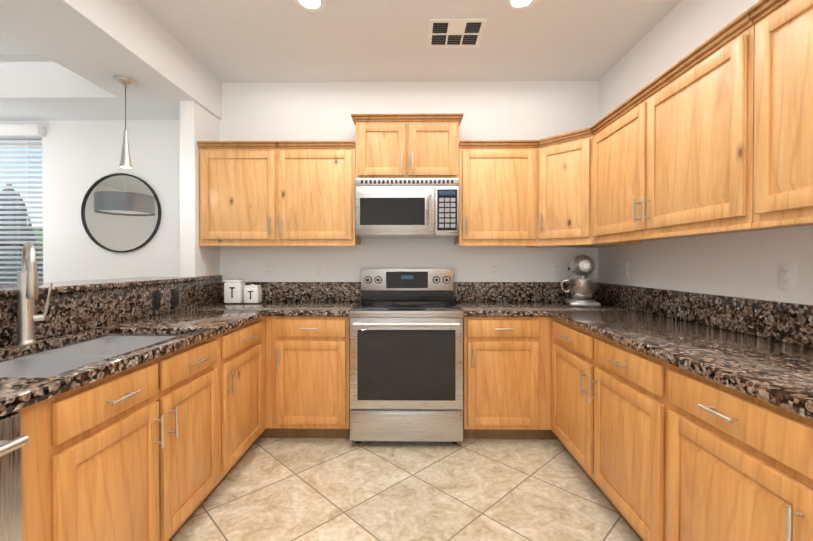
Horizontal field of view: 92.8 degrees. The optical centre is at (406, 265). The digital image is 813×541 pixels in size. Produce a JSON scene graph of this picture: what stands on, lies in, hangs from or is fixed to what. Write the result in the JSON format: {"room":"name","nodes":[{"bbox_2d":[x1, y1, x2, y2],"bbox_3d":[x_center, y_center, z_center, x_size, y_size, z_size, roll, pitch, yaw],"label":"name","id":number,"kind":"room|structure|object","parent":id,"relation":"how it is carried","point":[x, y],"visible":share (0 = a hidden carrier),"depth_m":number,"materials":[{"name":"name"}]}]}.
{"room":"kitchen","nodes":[
{"label":"kitchen","id":0,"kind":"room"},
{"bbox_2d":[180,101,219,276],"bbox_3d":[-1.630,-0.004,3.080,0.110,2.440,0.380,0,1,1],"label":"wall","id":1,"kind":"structure","parent":0,"point":[198,122],"depth_m":2.89,"materials":[{"name":"paint"}]},
{"bbox_2d":[0,81,598,281],"bbox_3d":[-2.217,-0.161,3.341,7.950,2.750,0.130,0,1,1],"label":"wall","id":2,"kind":"structure","parent":0,"point":[80,158],"depth_m":3.25,"materials":[{"name":"paint"}]},
{"bbox_2d":[0,124,44,283],"bbox_3d":[-3.987,-0.455,3.316,1.870,1.433,0.185,0,1,1],"label":"window blind","id":3,"kind":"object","parent":2,"relation":"in","point":[19,130],"depth_m":3.32,"materials":[{"name":"white plastic"}]},
{"bbox_2d":[81,173,160,252],"bbox_3d":[-2.401,-0.441,3.261,0.666,0.666,0.024,0,1,1],"label":"round mirror","id":4,"kind":"object","parent":2,"relation":"attached to","point":[120,212],"visible":1,"depth_m":3.26,"materials":[{"name":"black mirror"}]},
{"bbox_2d":[264,262,272,275],"bbox_3d":[-1.163,0.032,3.260,0.072,0.116,0.009,0,1,1],"label":"electrical outlet","id":5,"kind":"object","parent":2,"relation":"attached to","point":[268,268],"visible":1,"depth_m":3.26,"materials":[{"name":"white plastic"}]},
{"bbox_2d":[197,141,360,245],"bbox_3d":[-0.979,-0.540,3.065,1.184,0.787,0.380,0,1,1],"label":"upper cabinet","id":6,"kind":"object","parent":2,"relation":"attached to","point":[276,193],"visible":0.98,"depth_m":2.92,"materials":[{"name":"brown wood"}]},
{"bbox_2d":[316,262,323,275],"bbox_3d":[-0.729,0.033,3.255,0.072,0.116,0.009,0,1,1],"label":"electrical outlet","id":7,"kind":"object","parent":2,"relation":"attached to","point":[319,268],"visible":1,"depth_m":3.25,"materials":[{"name":"white plastic"}]},
{"bbox_2d":[351,113,463,177],"bbox_3d":[0.006,-0.891,3.051,0.842,0.485,0.380,0,1,1],"label":"upper cabinet","id":8,"kind":"object","parent":2,"relation":"attached to","point":[407,145],"visible":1,"depth_m":2.90,"materials":[{"name":"brown wood"}]},
{"bbox_2d":[355,178,458,238],"bbox_3d":[0.007,-0.432,3.018,0.760,0.418,0.450,0,1,1],"label":"microwave","id":9,"kind":"object","parent":8,"relation":"attached to","point":[395,208],"visible":1,"depth_m":2.84,"materials":[{"name":"silver metal"}]},
{"bbox_2d":[490,262,497,275],"bbox_3d":[0.732,0.033,3.239,0.072,0.116,0.009,0,1,1],"label":"electrical outlet","id":10,"kind":"object","parent":2,"relation":"attached to","point":[493,268],"visible":1,"depth_m":3.24,"materials":[{"name":"white plastic"}]},
{"bbox_2d":[454,140,538,245],"bbox_3d":[0.693,-0.540,3.046,0.589,0.787,0.380,0,1,1],"label":"upper cabinet","id":11,"kind":"object","parent":2,"relation":"attached to","point":[498,192],"visible":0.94,"depth_m":2.90,"materials":[{"name":"brown wood"}]},
{"bbox_2d":[552,262,560,275],"bbox_3d":[1.251,0.033,3.233,0.072,0.116,0.009,0,1,1],"label":"electrical outlet","id":12,"kind":"object","parent":2,"relation":"attached to","point":[556,268],"visible":1,"depth_m":3.23,"materials":[{"name":"white plastic"}]},
{"bbox_2d":[525,128,640,247],"bbox_3d":[1.286,-0.539,2.925,0.610,0.787,0.609,0,1,1],"label":"upper cabinet","id":13,"kind":"object","parent":2,"relation":"attached to","point":[565,172],"visible":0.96,"depth_m":2.74,"materials":[{"name":"brown wood"}]},
{"bbox_2d":[0,0,681,82],"bbox_3d":[-2.255,-1.557,0.039,7.950,0.100,6.750,0,1,1],"label":"ceiling","id":14,"kind":"structure","parent":0,"point":[239,41],"depth_m":2.61,"materials":[{"name":"paint"}]},
{"bbox_2d":[0,55,147,120],"bbox_3d":[-4.085,-1.379,3.062,3.960,0.310,0.450,0,1,1],"label":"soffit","id":15,"kind":"structure","parent":14,"relation":"attached to","point":[31,89],"depth_m":2.82,"materials":[{"name":"paint"}]},
{"bbox_2d":[0,0,221,119],"bbox_3d":[-1.860,-1.352,0.026,0.540,0.310,6.470,0,1,1],"label":"soffit","id":16,"kind":"structure","parent":14,"relation":"attached to","point":[89,50],"depth_m":2.30,"materials":[{"name":"paint"}]},
{"bbox_2d":[114,76,135,168],"bbox_3d":[-1.854,-0.933,2.557,0.120,0.571,0.120,0,1,1],"label":"pendant light","id":17,"kind":"object","parent":16,"relation":"hanging from","point":[125,159],"visible":1,"depth_m":2.54,"materials":[{"name":"silver metal"}]},
{"bbox_2d":[294,0,325,11],"bbox_3d":[-0.557,-1.522,2.235,0.180,0.008,0.180,0,1,1],"label":"recessed light","id":18,"kind":"object","parent":14,"relation":"in","point":[313,5],"visible":1,"depth_m":2.26,"materials":[{"name":"white plastic"}]},
{"bbox_2d":[427,18,486,47],"bbox_3d":[0.321,-1.523,2.550,0.360,0.011,0.310,0,1,1],"label":"ceiling vent","id":19,"kind":"object","parent":14,"relation":"in","point":[454,33],"visible":1,"depth_m":2.54,"materials":[{"name":"white plastic"}]},
{"bbox_2d":[505,0,536,9],"bbox_3d":[0.659,-1.522,2.221,0.180,0.008,0.180,0,1,1],"label":"recessed light","id":20,"kind":"object","parent":14,"relation":"in","point":[518,4],"visible":1,"depth_m":2.26,"materials":[{"name":"white plastic"}]},
{"bbox_2d":[171,438,641,540],"bbox_3d":[-2.255,1.292,0.064,7.950,0.100,6.750,0,1,1],"label":"floor","id":21,"kind":"structure","parent":0,"point":[306,489],"depth_m":2.06,"materials":[{"name":"tile"}]},
{"bbox_2d":[0,412,29,540],"bbox_3d":[-1.240,0.803,0.684,0.665,0.868,0.596,0,1,1],"label":"dishwasher","id":22,"kind":"object","parent":21,"relation":"on","point":[13,441],"visible":1,"depth_m":0.94,"materials":[{"name":"silver metal"}]},
{"bbox_2d":[94,317,265,508],"bbox_3d":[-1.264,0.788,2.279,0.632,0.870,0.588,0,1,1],"label":"base cabinet","id":23,"kind":"object","parent":21,"relation":"on","point":[156,449],"depth_m":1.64,"materials":[{"name":"brown wood"}]},
{"bbox_2d":[0,275,291,416],"bbox_3d":[-1.443,0.224,1.488,1.020,0.257,3.556,0,1,1],"label":"countertop","id":24,"kind":"structure","parent":23,"relation":"on","point":[79,311],"depth_m":1.89,"materials":[{"name":"brown stone"}]},
{"bbox_2d":[15,242,52,344],"bbox_3d":[-1.468,0.111,1.519,0.171,0.406,0.169,0,1,1],"label":"faucet","id":25,"kind":"object","parent":24,"relation":"on","point":[27,288],"visible":1,"depth_m":1.53,"materials":[{"name":"silver metal"}]},
{"bbox_2d":[0,335,179,377],"bbox_3d":[-1.259,0.460,1.520,0.515,0.210,0.890,0,1,1],"label":"sink","id":26,"kind":"object","parent":24,"relation":"in","point":[48,363],"visible":0.12,"depth_m":1.53,"materials":[{"name":"silver metal"}]},
{"bbox_2d":[152,291,160,309],"bbox_3d":[-1.556,0.217,2.414,0.009,0.116,0.072,0,1,1],"label":"outlet","id":27,"kind":"object","parent":24,"relation":"attached to","point":[156,304],"visible":1,"depth_m":2.40,"materials":[{"name":"black plastic"}]},
{"bbox_2d":[172,288,178,306],"bbox_3d":[-1.554,0.215,2.609,0.009,0.116,0.072,0,1,1],"label":"outlet","id":28,"kind":"object","parent":24,"relation":"attached to","point":[175,297],"visible":1,"depth_m":2.60,"materials":[{"name":"black plastic"}]},
{"bbox_2d":[224,278,244,302],"bbox_3d":[-1.379,0.202,3.114,0.135,0.195,0.101,0,1,1],"label":"canister","id":29,"kind":"object","parent":24,"relation":"on","point":[234,290],"visible":0.98,"depth_m":3.06,"materials":[{"name":"white ceramic"}]},
{"bbox_2d":[244,284,261,302],"bbox_3d":[-1.230,0.225,3.103,0.115,0.150,0.096,0,1,1],"label":"canister","id":30,"kind":"object","parent":24,"relation":"on","point":[252,293],"visible":1,"depth_m":3.06,"materials":[{"name":"white ceramic"}]},
{"bbox_2d":[258,316,349,437],"bbox_3d":[-0.981,0.782,2.933,1.185,0.870,0.666,0,1,1],"label":"base cabinet","id":31,"kind":"object","parent":21,"relation":"on","point":[307,376],"visible":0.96,"depth_m":2.64,"materials":[{"name":"brown wood"}]},
{"bbox_2d":[272,282,360,315],"bbox_3d":[-0.650,0.241,2.936,0.534,0.199,0.642,0,1,1],"label":"countertop","id":32,"kind":"structure","parent":31,"relation":"on","point":[294,298],"depth_m":3.24,"materials":[{"name":"brown stone"}]},
{"bbox_2d":[349,269,463,443],"bbox_3d":[0.003,0.624,2.873,0.758,1.188,0.752,0,1,1],"label":"range","id":33,"kind":"object","parent":21,"relation":"on","point":[406,354],"visible":1,"depth_m":2.57,"materials":[{"name":"silver metal"}]},
{"bbox_2d":[463,316,557,438],"bbox_3d":[0.993,0.782,2.910,1.195,0.870,0.666,0,1,1],"label":"base cabinet","id":34,"kind":"object","parent":21,"relation":"on","point":[507,361],"visible":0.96,"depth_m":2.62,"materials":[{"name":"brown wood"}]},
{"bbox_2d":[454,282,543,315],"bbox_3d":[0.666,0.241,2.921,0.554,0.199,0.642,0,1,1],"label":"countertop","id":35,"kind":"structure","parent":34,"relation":"on","point":[473,298],"depth_m":3.22,"materials":[{"name":"brown stone"}]},
{"bbox_2d":[551,318,812,540],"bbox_3d":[1.239,0.797,1.197,0.661,0.870,2.866,0,1,1],"label":"base cabinet","id":36,"kind":"object","parent":21,"relation":"on","point":[657,449],"visible":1,"depth_m":1.36,"materials":[{"name":"brown wood"}]},
{"bbox_2d":[532,282,812,419],"bbox_3d":[1.250,0.253,1.487,0.646,0.199,3.496,0,1,1],"label":"countertop","id":37,"kind":"structure","parent":36,"relation":"on","point":[760,349],"depth_m":1.66,"materials":[{"name":"brown stone"}]},
{"bbox_2d":[561,255,600,306],"bbox_3d":[1.320,0.110,2.953,0.304,0.383,0.372,0,1,1],"label":"stand mixer","id":38,"kind":"object","parent":37,"relation":"on","point":[582,288],"visible":1,"depth_m":2.82,"materials":[{"name":"silver metal"}]},
{"bbox_2d":[598,0,812,304],"bbox_3d":[1.624,-0.131,-0.069,0.130,2.750,6.600,0,1,1],"label":"wall","id":39,"kind":"structure","parent":0,"point":[742,264],"depth_m":2.12,"materials":[{"name":"paint"}]},
{"bbox_2d":[623,262,628,278],"bbox_3d":[1.587,0.036,2.809,0.009,0.116,0.072,0,1,1],"label":"electrical outlet","id":40,"kind":"object","parent":39,"relation":"attached to","point":[626,270],"visible":1,"depth_m":2.80,"materials":[{"name":"white plastic"}]},
{"bbox_2d":[590,11,812,243],"bbox_3d":[1.390,-0.531,2.008,0.380,0.787,1.218,0,1,1],"label":"upper cabinet","id":41,"kind":"object","parent":39,"relation":"attached to","point":[673,151],"visible":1,"depth_m":1.72,"materials":[{"name":"brown wood"}]},
{"bbox_2d":[747,0,812,228],"bbox_3d":[1.376,-0.521,0.813,0.380,0.787,1.164,0,1,1],"label":"upper cabinet","id":42,"kind":"object","parent":39,"relation":"attached to","point":[783,131],"visible":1,"depth_m":1.27,"materials":[{"name":"brown wood"}]},
{"bbox_2d":[778,263,795,290],"bbox_3d":[1.573,0.047,1.604,0.009,0.116,0.072,0,1,1],"label":"electrical outlet","id":43,"kind":"object","parent":39,"relation":"attached to","point":[787,277],"visible":1,"depth_m":1.60,"materials":[{"name":"white plastic"}]},
{"label":"outside","id":44,"kind":"structure","parent":0,"visible":0},
{"bbox_3d":[-5.442,1.226,7.693,17.000,0.100,8.465,0,1,1],"label":"ground","id":45,"kind":"structure","parent":44,"visible":0},
{"bbox_2d":[0,184,42,284],"bbox_3d":[-5.024,0.070,4.910,0.694,2.260,0.660,0,1,1],"label":"umbrella","id":46,"kind":"object","parent":45,"relation":"on","point":[16,270],"depth_m":4.79,"materials":[{"name":"grey fabric"}]},
{"bbox_2d":[33,229,42,261],"bbox_3d":[-5.672,0.146,7.366,11.876,2.433,1.913,0,1,1],"label":"hedge","id":47,"kind":"object","parent":45,"relation":"on","point":[39,240],"depth_m":6.82,"materials":[{"name":"green plant"}]}
]}

